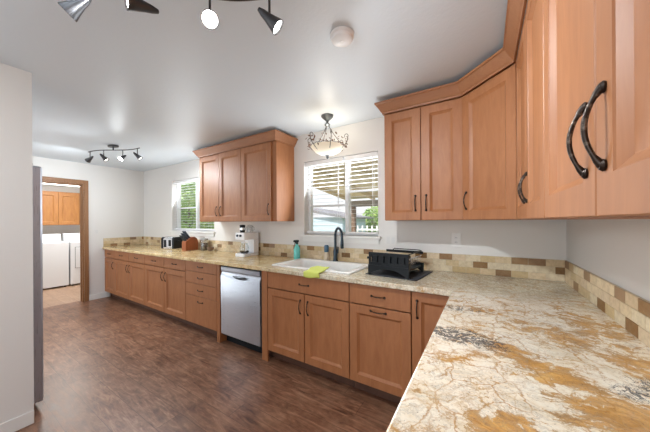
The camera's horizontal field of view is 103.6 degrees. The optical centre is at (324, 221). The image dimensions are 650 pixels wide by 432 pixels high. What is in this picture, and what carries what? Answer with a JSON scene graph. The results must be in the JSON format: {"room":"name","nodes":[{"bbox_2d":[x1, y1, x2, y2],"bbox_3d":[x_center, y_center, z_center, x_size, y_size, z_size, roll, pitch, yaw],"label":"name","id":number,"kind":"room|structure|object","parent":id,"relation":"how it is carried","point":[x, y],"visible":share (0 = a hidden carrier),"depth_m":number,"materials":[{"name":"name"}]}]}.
{"room":"kitchen","nodes":[
{"label":"kitchen","id":0,"kind":"room"},
{"bbox_2d":[0,63,33,423],"bbox_3d":[-2.826,0.185,0.499,0.120,2.370,2.992,0,0,32],"label":"wall","id":1,"kind":"structure","parent":0,"point":[16,166],"depth_m":1.67,"materials":[{"name":"white paint"}]},
{"bbox_2d":[0,410,33,431],"bbox_3d":[-2.763,1.326,0.464,0.012,0.088,2.992,0,0,32],"label":"baseboard","id":2,"kind":"structure","parent":1,"relation":"attached to","point":[17,423],"depth_m":1.67,"materials":[{"name":"white paint"}]},
{"bbox_2d":[42,183,79,240],"bbox_3d":[-5.335,0.201,5.060,2.520,2.370,3.250,0,0,32],"label":"wall","id":3,"kind":"structure","parent":0,"point":[47,229],"depth_m":5.91,"materials":[{"name":"white paint"}]},
{"bbox_2d":[42,191,79,224],"bbox_3d":[-6.021,-0.280,5.749,0.329,0.740,1.329,0,0,32],"label":"upper cabinet","id":4,"kind":"object","parent":3,"relation":"attached to","point":[58,208],"visible":0.38,"depth_m":5.68,"materials":[{"name":"brown wood"}]},
{"bbox_2d":[42,183,79,187],"bbox_3d":[-5.095,-0.686,4.906,0.033,0.033,2.948,0,0,32],"label":"closet rod","id":5,"kind":"object","parent":3,"relation":"attached to","point":[42,183],"visible":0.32,"depth_m":4.91,"materials":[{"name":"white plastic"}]},
{"bbox_2d":[32,156,143,301],"bbox_3d":[-4.470,0.195,3.956,0.120,2.370,2.900,0,0,32],"label":"wall","id":6,"kind":"structure","parent":0,"point":[115,195],"depth_m":4.62,"materials":[{"name":"white paint"}]},
{"bbox_2d":[42,176,88,301],"bbox_3d":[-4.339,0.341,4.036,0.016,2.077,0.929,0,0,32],"label":"trim","id":7,"kind":"structure","parent":6,"relation":"attached to","point":[86,200],"depth_m":4.39,"materials":[{"name":"brown wood"}]},
{"bbox_2d":[89,292,109,300],"bbox_3d":[-4.010,1.333,4.552,0.014,0.090,0.289,0,0,32],"label":"baseboard","id":8,"kind":"structure","parent":6,"relation":"attached to","point":[106,294],"depth_m":4.54,"materials":[{"name":"white paint"}]},
{"bbox_2d":[103,236,143,246],"bbox_3d":[-3.817,0.385,4.870,0.009,0.153,0.637,0,0,32],"label":"tile backsplash","id":9,"kind":"structure","parent":6,"relation":"attached to","point":[120,241],"depth_m":4.84,"materials":[{"name":"tile"}]},
{"bbox_2d":[15,283,398,431],"bbox_3d":[-3.219,1.423,2.231,9.100,0.100,5.800,0,0,32],"label":"floor","id":10,"kind":"structure","parent":0,"point":[111,364],"depth_m":2.13,"materials":[{"name":"brown wood"}]},
{"bbox_2d":[32,163,43,403],"bbox_3d":[-2.657,0.477,1.781,0.900,1.785,0.900,0,0,32],"label":"refrigerator","id":11,"kind":"object","parent":10,"relation":"on","point":[37,171],"visible":0.28,"depth_m":1.85,"materials":[{"name":"silver metal"}]},
{"bbox_2d":[43,234,68,288],"bbox_3d":[-5.890,0.834,5.317,0.660,1.110,0.678,0,0,32],"label":"washing machine","id":12,"kind":"object","parent":10,"relation":"on","point":[55,251],"visible":0.37,"depth_m":5.28,"materials":[{"name":"white metal"}]},
{"bbox_2d":[62,233,79,285],"bbox_3d":[-5.512,0.832,5.906,0.675,1.110,0.678,0,0,32],"label":"dryer","id":13,"kind":"object","parent":10,"relation":"on","point":[73,239],"visible":0.26,"depth_m":5.52,"materials":[{"name":"white metal"}]},
{"bbox_2d":[105,249,120,299],"bbox_3d":[-3.639,0.938,4.759,0.420,0.875,0.652,0,0,32],"label":"base cabinet","id":14,"kind":"object","parent":10,"relation":"on","point":[109,254],"visible":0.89,"depth_m":4.52,"materials":[{"name":"brown wood"}]},
{"bbox_2d":[114,251,151,310],"bbox_3d":[-2.990,0.934,4.351,1.108,0.875,0.652,0,0,32],"label":"base cabinet","id":15,"kind":"object","parent":10,"relation":"on","point":[129,268],"visible":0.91,"depth_m":4.07,"materials":[{"name":"brown wood"}]},
{"bbox_2d":[103,244,649,431],"bbox_3d":[-1.883,0.469,2.027,6.310,0.038,3.420,0,0,32],"label":"countertop","id":16,"kind":"structure","parent":15,"relation":"on","point":[502,354],"depth_m":0.82,"materials":[{"name":"beige stone"}]},
{"bbox_2d":[161,237,182,248],"bbox_3d":[-2.507,0.351,4.204,0.290,0.185,0.168,0,0,18],"label":"toaster","id":17,"kind":"object","parent":16,"relation":"on","point":[166,242],"visible":0.94,"depth_m":4.14,"materials":[{"name":"silver metal"}]},
{"bbox_2d":[179,231,197,250],"bbox_3d":[-2.116,0.300,3.970,0.110,0.303,0.254,0,0,32],"label":"knife block","id":18,"kind":"object","parent":16,"relation":"on","point":[188,243],"visible":1,"depth_m":3.93,"materials":[{"name":"brown wood"}]},
{"bbox_2d":[200,237,207,250],"bbox_3d":[-1.848,0.350,3.917,0.108,0.200,0.108,0,0,32],"label":"glass canister","id":19,"kind":"object","parent":16,"relation":"on","point":[204,246],"visible":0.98,"depth_m":3.88,"materials":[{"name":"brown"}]},
{"bbox_2d":[235,232,258,256],"bbox_3d":[-1.007,0.295,3.292,0.182,0.300,0.265,0,0,32],"label":"coffee maker","id":20,"kind":"object","parent":16,"relation":"on","point":[251,239],"visible":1,"depth_m":3.26,"materials":[{"name":"white plastic"}]},
{"bbox_2d":[239,225,245,232],"bbox_3d":[-1.049,0.094,3.255,0.076,0.100,0.075,0,0,32],"label":"travel mug","id":21,"kind":"object","parent":20,"relation":"on","point":[242,228],"visible":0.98,"depth_m":3.23,"materials":[{"name":"black plastic"}]},
{"bbox_2d":[293,240,299,258],"bbox_3d":[-0.332,0.329,2.958,0.074,0.222,0.097,0,0,32],"label":"spray bottle","id":22,"kind":"object","parent":16,"relation":"on","point":[296,248],"visible":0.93,"depth_m":2.94,"materials":[{"name":"teal plastic"}]},
{"bbox_2d":[272,258,367,273],"bbox_3d":[-0.031,0.528,2.541,0.880,0.203,0.524,0,0,32],"label":"sink","id":23,"kind":"object","parent":16,"relation":"in","point":[341,267],"visible":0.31,"depth_m":2.65,"materials":[{"name":"white ceramic"}]},
{"bbox_2d":[303,266,329,277],"bbox_3d":[-0.063,0.447,2.241,0.183,0.064,0.232,0,0,32],"label":"cloth","id":24,"kind":"object","parent":23,"relation":"on","point":[313,272],"visible":1,"depth_m":2.18,"materials":[{"name":"yellow fabric"}]},
{"bbox_2d":[324,245,328,260],"bbox_3d":[0.016,0.343,2.778,0.058,0.165,0.058,0,0,32],"label":"soap dispenser","id":25,"kind":"object","parent":23,"relation":"on","point":[326,247],"visible":1,"depth_m":2.76,"materials":[{"name":"beige plastic"}]},
{"bbox_2d":[324,252,328,260],"bbox_3d":[0.016,0.380,2.778,0.058,0.090,0.058,0,0,32],"label":"bottle","id":26,"kind":"object","parent":25,"relation":"attached to","point":[326,254],"depth_m":2.75,"materials":[{"name":"beige"}]},
{"bbox_2d":[333,227,343,260],"bbox_3d":[0.142,0.243,2.666,0.057,0.364,0.184,0,0,-31],"label":"kitchen faucet","id":27,"kind":"object","parent":16,"relation":"on","point":[336,249],"visible":1,"depth_m":2.70,"materials":[{"name":"grey metal"}]},
{"bbox_2d":[365,269,432,280],"bbox_3d":[0.624,0.432,2.139,0.420,0.006,0.415,0,0,38],"label":"drying mat","id":28,"kind":"object","parent":16,"relation":"on","point":[415,275],"visible":0.69,"depth_m":2.06,"materials":[{"name":"grey rubber"}]},
{"bbox_2d":[367,248,423,278],"bbox_3d":[0.583,0.335,2.124,0.359,0.187,0.354,0,0,38],"label":"dish rack","id":29,"kind":"object","parent":28,"relation":"on","point":[402,264],"visible":1,"depth_m":2.00,"materials":[{"name":"black plastic"}]},
{"bbox_2d":[382,264,421,270],"bbox_3d":[0.592,0.377,2.118,0.310,0.013,0.323,0,0,38],"label":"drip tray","id":30,"kind":"object","parent":29,"relation":"on","point":[416,266],"depth_m":1.98,"materials":[{"name":"black plastic"}]},
{"bbox_2d":[387,252,421,264],"bbox_3d":[0.592,0.320,2.118,0.306,0.070,0.331,0,0,38],"label":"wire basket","id":31,"kind":"object","parent":29,"relation":"on","point":[391,260],"depth_m":1.95,"materials":[{"name":"metal"}]},
{"bbox_2d":[145,255,192,326],"bbox_3d":[-2.059,0.928,3.767,1.084,0.875,0.652,0,0,32],"label":"base cabinet","id":32,"kind":"object","parent":10,"relation":"on","point":[165,278],"visible":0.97,"depth_m":3.47,"materials":[{"name":"brown wood"}]},
{"bbox_2d":[186,260,226,342],"bbox_3d":[-1.306,0.923,3.295,0.688,0.875,0.652,0,0,32],"label":"base cabinet","id":33,"kind":"object","parent":10,"relation":"on","point":[203,284],"visible":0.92,"depth_m":3.02,"materials":[{"name":"brown wood"}]},
{"bbox_2d":[221,265,261,352],"bbox_3d":[-0.741,0.921,2.931,0.639,0.874,0.636,0,0,32],"label":"dishwasher","id":34,"kind":"object","parent":10,"relation":"on","point":[241,288],"visible":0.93,"depth_m":2.67,"materials":[{"name":"silver metal"}]},
{"bbox_2d":[262,271,354,386],"bbox_3d":[-0.056,0.916,2.510,0.954,0.875,0.652,0,0,32],"label":"base cabinet","id":35,"kind":"object","parent":10,"relation":"on","point":[306,321],"visible":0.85,"depth_m":2.22,"materials":[{"name":"brown wood"}]},
{"bbox_2d":[349,283,411,403],"bbox_3d":[0.550,0.912,2.129,0.471,0.875,0.652,0,0,32],"label":"base cabinet","id":36,"kind":"object","parent":10,"relation":"on","point":[380,317],"visible":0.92,"depth_m":1.88,"materials":[{"name":"brown wood"}]},
{"bbox_2d":[412,291,448,375],"bbox_3d":[0.870,0.910,1.929,0.279,0.875,0.652,0,0,32],"label":"base cabinet","id":37,"kind":"object","parent":10,"relation":"on","point":[427,309],"visible":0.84,"depth_m":1.72,"materials":[{"name":"brown wood"}]},
{"bbox_2d":[0,0,527,171],"bbox_3d":[-3.234,-1.047,2.231,9.100,0.100,5.800,0,0,32],"label":"ceiling","id":38,"kind":"structure","parent":0,"point":[170,86],"depth_m":1.66,"materials":[{"name":"white paint"}]},
{"bbox_2d":[57,0,91,21],"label":"track light","id":39,"kind":"object","parent":38,"relation":"attached to","point":[74,9],"depth_m":1.00,"materials":[{"name":"grey metal"}]},
{"bbox_2d":[85,144,142,162],"bbox_3d":[-2.796,-0.891,3.388,0.862,0.216,0.114,0,0,7],"label":"track light","id":40,"kind":"object","parent":38,"relation":"attached to","point":[120,158],"visible":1,"depth_m":3.37,"materials":[{"name":"grey metal"}]},
{"bbox_2d":[124,0,158,13],"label":"track light","id":41,"kind":"object","parent":38,"relation":"attached to","point":[131,5],"depth_m":1.00,"materials":[{"name":"grey metal"}]},
{"bbox_2d":[201,0,218,29],"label":"track light","id":42,"kind":"object","parent":38,"relation":"attached to","point":[209,18],"depth_m":1.05,"materials":[{"name":"grey glass"}]},
{"bbox_2d":[222,0,256,1],"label":"track light","id":43,"kind":"object","parent":38,"relation":"attached to","point":[222,0],"depth_m":1.10,"materials":[{"name":"grey metal"}]},
{"bbox_2d":[258,0,282,34],"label":"track light","id":44,"kind":"object","parent":38,"relation":"attached to","point":[275,24],"depth_m":1.07,"materials":[{"name":"grey metal"}]},
{"bbox_2d":[305,113,347,158],"bbox_3d":[0.022,-0.807,2.469,0.424,0.420,0.426,0,0,32],"label":"chandelier","id":45,"kind":"object","parent":38,"relation":"hanging from","point":[326,148],"visible":1,"depth_m":2.39,"materials":[{"name":"white glass"}]},
{"bbox_2d":[330,26,353,46],"bbox_3d":[0.093,-0.997,1.399,0.132,0.040,0.132,0,0,32],"label":"smoke detector","id":46,"kind":"object","parent":38,"relation":"attached to","point":[341,36],"visible":1,"depth_m":1.37,"materials":[{"name":"white plastic"}]},
{"bbox_2d":[144,117,565,281],"bbox_3d":[-0.923,0.174,3.531,6.580,2.370,0.150,0,0,32],"label":"wall","id":47,"kind":"structure","parent":0,"point":[538,239],"depth_m":2.58,"materials":[{"name":"white paint"}]},
{"bbox_2d":[169,181,215,236],"bbox_3d":[-2.193,-0.239,4.296,1.280,0.960,0.170,0,0,32],"label":"window","id":48,"kind":"structure","parent":47,"relation":"in","point":[211,233],"depth_m":4.35,"materials":[{"name":"white plastic"}]},
{"bbox_2d":[173,177,213,229],"bbox_3d":[-2.198,-0.284,4.289,1.196,0.858,0.064,0,0,32],"label":"window blind","id":49,"kind":"object","parent":48,"relation":"attached to","point":[198,178],"visible":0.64,"depth_m":4.35,"materials":[{"name":"white plastic"}]},
{"bbox_2d":[199,148,253,221],"bbox_3d":[-1.308,-0.447,3.470,0.861,0.908,0.356,0,0,32],"label":"upper cabinet","id":50,"kind":"object","parent":47,"relation":"attached to","point":[220,173],"visible":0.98,"depth_m":3.31,"materials":[{"name":"brown wood"}]},
{"bbox_2d":[192,129,297,157],"bbox_3d":[-1.082,-0.932,3.304,1.548,0.090,0.388,0,0,32],"label":"crown molding","id":51,"kind":"structure","parent":47,"relation":"attached to","point":[271,135],"depth_m":3.02,"materials":[{"name":"brown wood"}]},
{"bbox_2d":[241,140,293,221],"bbox_3d":[-0.704,-0.450,3.091,0.563,0.908,0.356,0,0,32],"label":"upper cabinet","id":52,"kind":"object","parent":47,"relation":"attached to","point":[267,168],"visible":0.97,"depth_m":2.96,"materials":[{"name":"brown wood"}]},
{"bbox_2d":[301,157,380,243],"bbox_3d":[0.167,-0.233,2.815,0.972,0.930,0.170,0,0,32],"label":"window","id":53,"kind":"structure","parent":47,"relation":"in","point":[316,237],"depth_m":2.82,"materials":[{"name":"white plastic"}]},
{"bbox_2d":[306,157,344,232],"bbox_3d":[-0.005,-0.278,2.913,0.493,0.828,0.064,0,0,32],"label":"window blind","id":54,"kind":"object","parent":53,"relation":"attached to","point":[340,159],"visible":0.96,"depth_m":2.90,"materials":[{"name":"white plastic"}]},
{"bbox_2d":[345,152,377,233],"bbox_3d":[0.384,-0.280,2.669,0.365,0.828,0.064,0,0,32],"label":"window blind","id":55,"kind":"object","parent":53,"relation":"attached to","point":[372,155],"visible":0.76,"depth_m":2.65,"materials":[{"name":"white plastic"}]},
{"bbox_2d":[143,236,565,281],"bbox_3d":[-0.978,0.368,3.471,6.309,0.153,0.009,0,0,32],"label":"tile backsplash","id":56,"kind":"structure","parent":47,"relation":"attached to","point":[528,268],"depth_m":2.19,"materials":[{"name":"tile"}]},
{"bbox_2d":[385,234,396,246],"bbox_3d":[0.633,0.184,2.460,0.122,0.118,0.009,0,0,32],"label":"switch plate","id":57,"kind":"object","parent":47,"relation":"attached to","point":[390,239],"visible":1,"depth_m":2.46,"materials":[{"name":"white plastic"}]},
{"bbox_2d":[384,96,462,220],"bbox_3d":[0.829,-0.460,2.128,0.586,0.908,0.356,0,0,32],"label":"upper cabinet","id":58,"kind":"object","parent":47,"relation":"attached to","point":[423,144],"visible":0.97,"depth_m":1.99,"materials":[{"name":"brown wood"}]},
{"bbox_2d":[374,0,526,115],"bbox_3d":[0.499,-0.942,0.828,0.815,0.090,3.233,0,0,14],"label":"crown molding","id":59,"kind":"structure","parent":58,"relation":"attached to","point":[506,56],"depth_m":1.66,"materials":[{"name":"brown wood"}]},
{"bbox_2d":[451,233,460,246],"bbox_3d":[1.108,0.161,2.162,0.074,0.118,0.008,0,0,32],"label":"outlet plate","id":60,"kind":"object","parent":47,"relation":"attached to","point":[455,237],"visible":1,"depth_m":2.16,"materials":[{"name":"white plastic"}]},
{"bbox_2d":[462,62,573,219],"bbox_3d":[1.265,-0.463,1.700,0.617,0.908,0.617,0,0,32],"label":"upper cabinet","id":61,"kind":"object","parent":47,"relation":"attached to","point":[489,109],"visible":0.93,"depth_m":1.63,"materials":[{"name":"brown wood"}]},
{"bbox_2d":[566,219,649,301],"bbox_3d":[0.391,0.166,-0.423,0.150,2.370,5.150,0,0,32],"label":"wall","id":62,"kind":"structure","parent":0,"point":[617,251],"depth_m":1.13,"materials":[{"name":"white paint"}]},
{"bbox_2d":[516,0,570,219],"bbox_3d":[0.999,-0.461,1.030,0.356,0.908,0.809,0,0,32],"label":"upper cabinet","id":63,"kind":"object","parent":62,"relation":"attached to","point":[530,162],"visible":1,"depth_m":1.04,"materials":[{"name":"brown wood"}]},
{"bbox_2d":[544,0,649,219],"bbox_3d":[0.558,-0.458,0.328,0.356,0.908,0.844,0,0,32],"label":"upper cabinet","id":64,"kind":"object","parent":62,"relation":"attached to","point":[597,52],"visible":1,"depth_m":0.40,"materials":[{"name":"brown wood"}]},
{"bbox_2d":[565,260,649,347],"bbox_3d":[0.783,0.357,0.352,0.009,0.153,3.400,0,0,32],"label":"tile backsplash","id":65,"kind":"structure","parent":62,"relation":"attached to","point":[629,310],"depth_m":1.10,"materials":[{"name":"tile"}]},
{"label":"outside","id":66,"kind":"structure","parent":0,"visible":0},
{"bbox_3d":[4.757,1.494,23.590,42.000,0.100,39.840,0,0,32],"label":"lawn","id":67,"kind":"structure","parent":66,"visible":0},
{"bbox_2d":[181,182,213,228],"bbox_3d":[-5.341,-0.444,9.984,3.874,3.910,3.153,0,0,32],"label":"leafy tree","id":68,"kind":"object","parent":67,"relation":"on","point":[191,216],"visible":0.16,"depth_m":9.17,"materials":[{"name":"green plant"}]},
{"bbox_2d":[313,208,371,231],"bbox_3d":[0.306,0.411,11.290,2.750,2.120,2.600,0,0,32],"label":"garden shed","id":69,"kind":"object","parent":67,"relation":"on","point":[321,223],"visible":0.25,"depth_m":10.23,"materials":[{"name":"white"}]},
{"bbox_2d":[357,225,377,231],"bbox_3d":[3.329,0.753,8.343,5.000,1.200,0.060,0,0,32],"label":"fence","id":70,"kind":"object","parent":67,"relation":"on","point":[358,229],"visible":0.06,"depth_m":9.46,"materials":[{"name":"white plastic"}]},
{"bbox_2d":[363,206,377,231],"bbox_3d":[2.677,0.327,12.276,2.209,2.278,1.803,0,0,32],"label":"shrub","id":71,"kind":"object","parent":67,"relation":"on","point":[374,221],"visible":0.16,"depth_m":12.08,"materials":[{"name":"green plant"}]},
{"bbox_3d":[2.282,1.429,4.599,8.000,0.060,5.040,0,0,32],"label":"patio slab","id":72,"kind":"object","parent":67,"relation":"on","visible":0},
{"bbox_2d":[351,207,355,231],"bbox_3d":[0.856,0.495,7.604,0.120,1.825,0.120,0,0,32],"label":"patio post","id":73,"kind":"object","parent":72,"relation":"on","point":[353,221],"visible":0.34,"depth_m":7.56,"materials":[{"name":"brown"}]},
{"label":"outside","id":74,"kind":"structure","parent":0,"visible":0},
{"bbox_2d":[313,157,377,206],"bbox_3d":[2.336,-0.846,4.238,6.500,0.830,4.500,0,0,32],"label":"patio cover","id":75,"kind":"object","parent":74,"point":[332,191],"visible":0.08,"depth_m":5.65,"materials":[{"name":"brown"}]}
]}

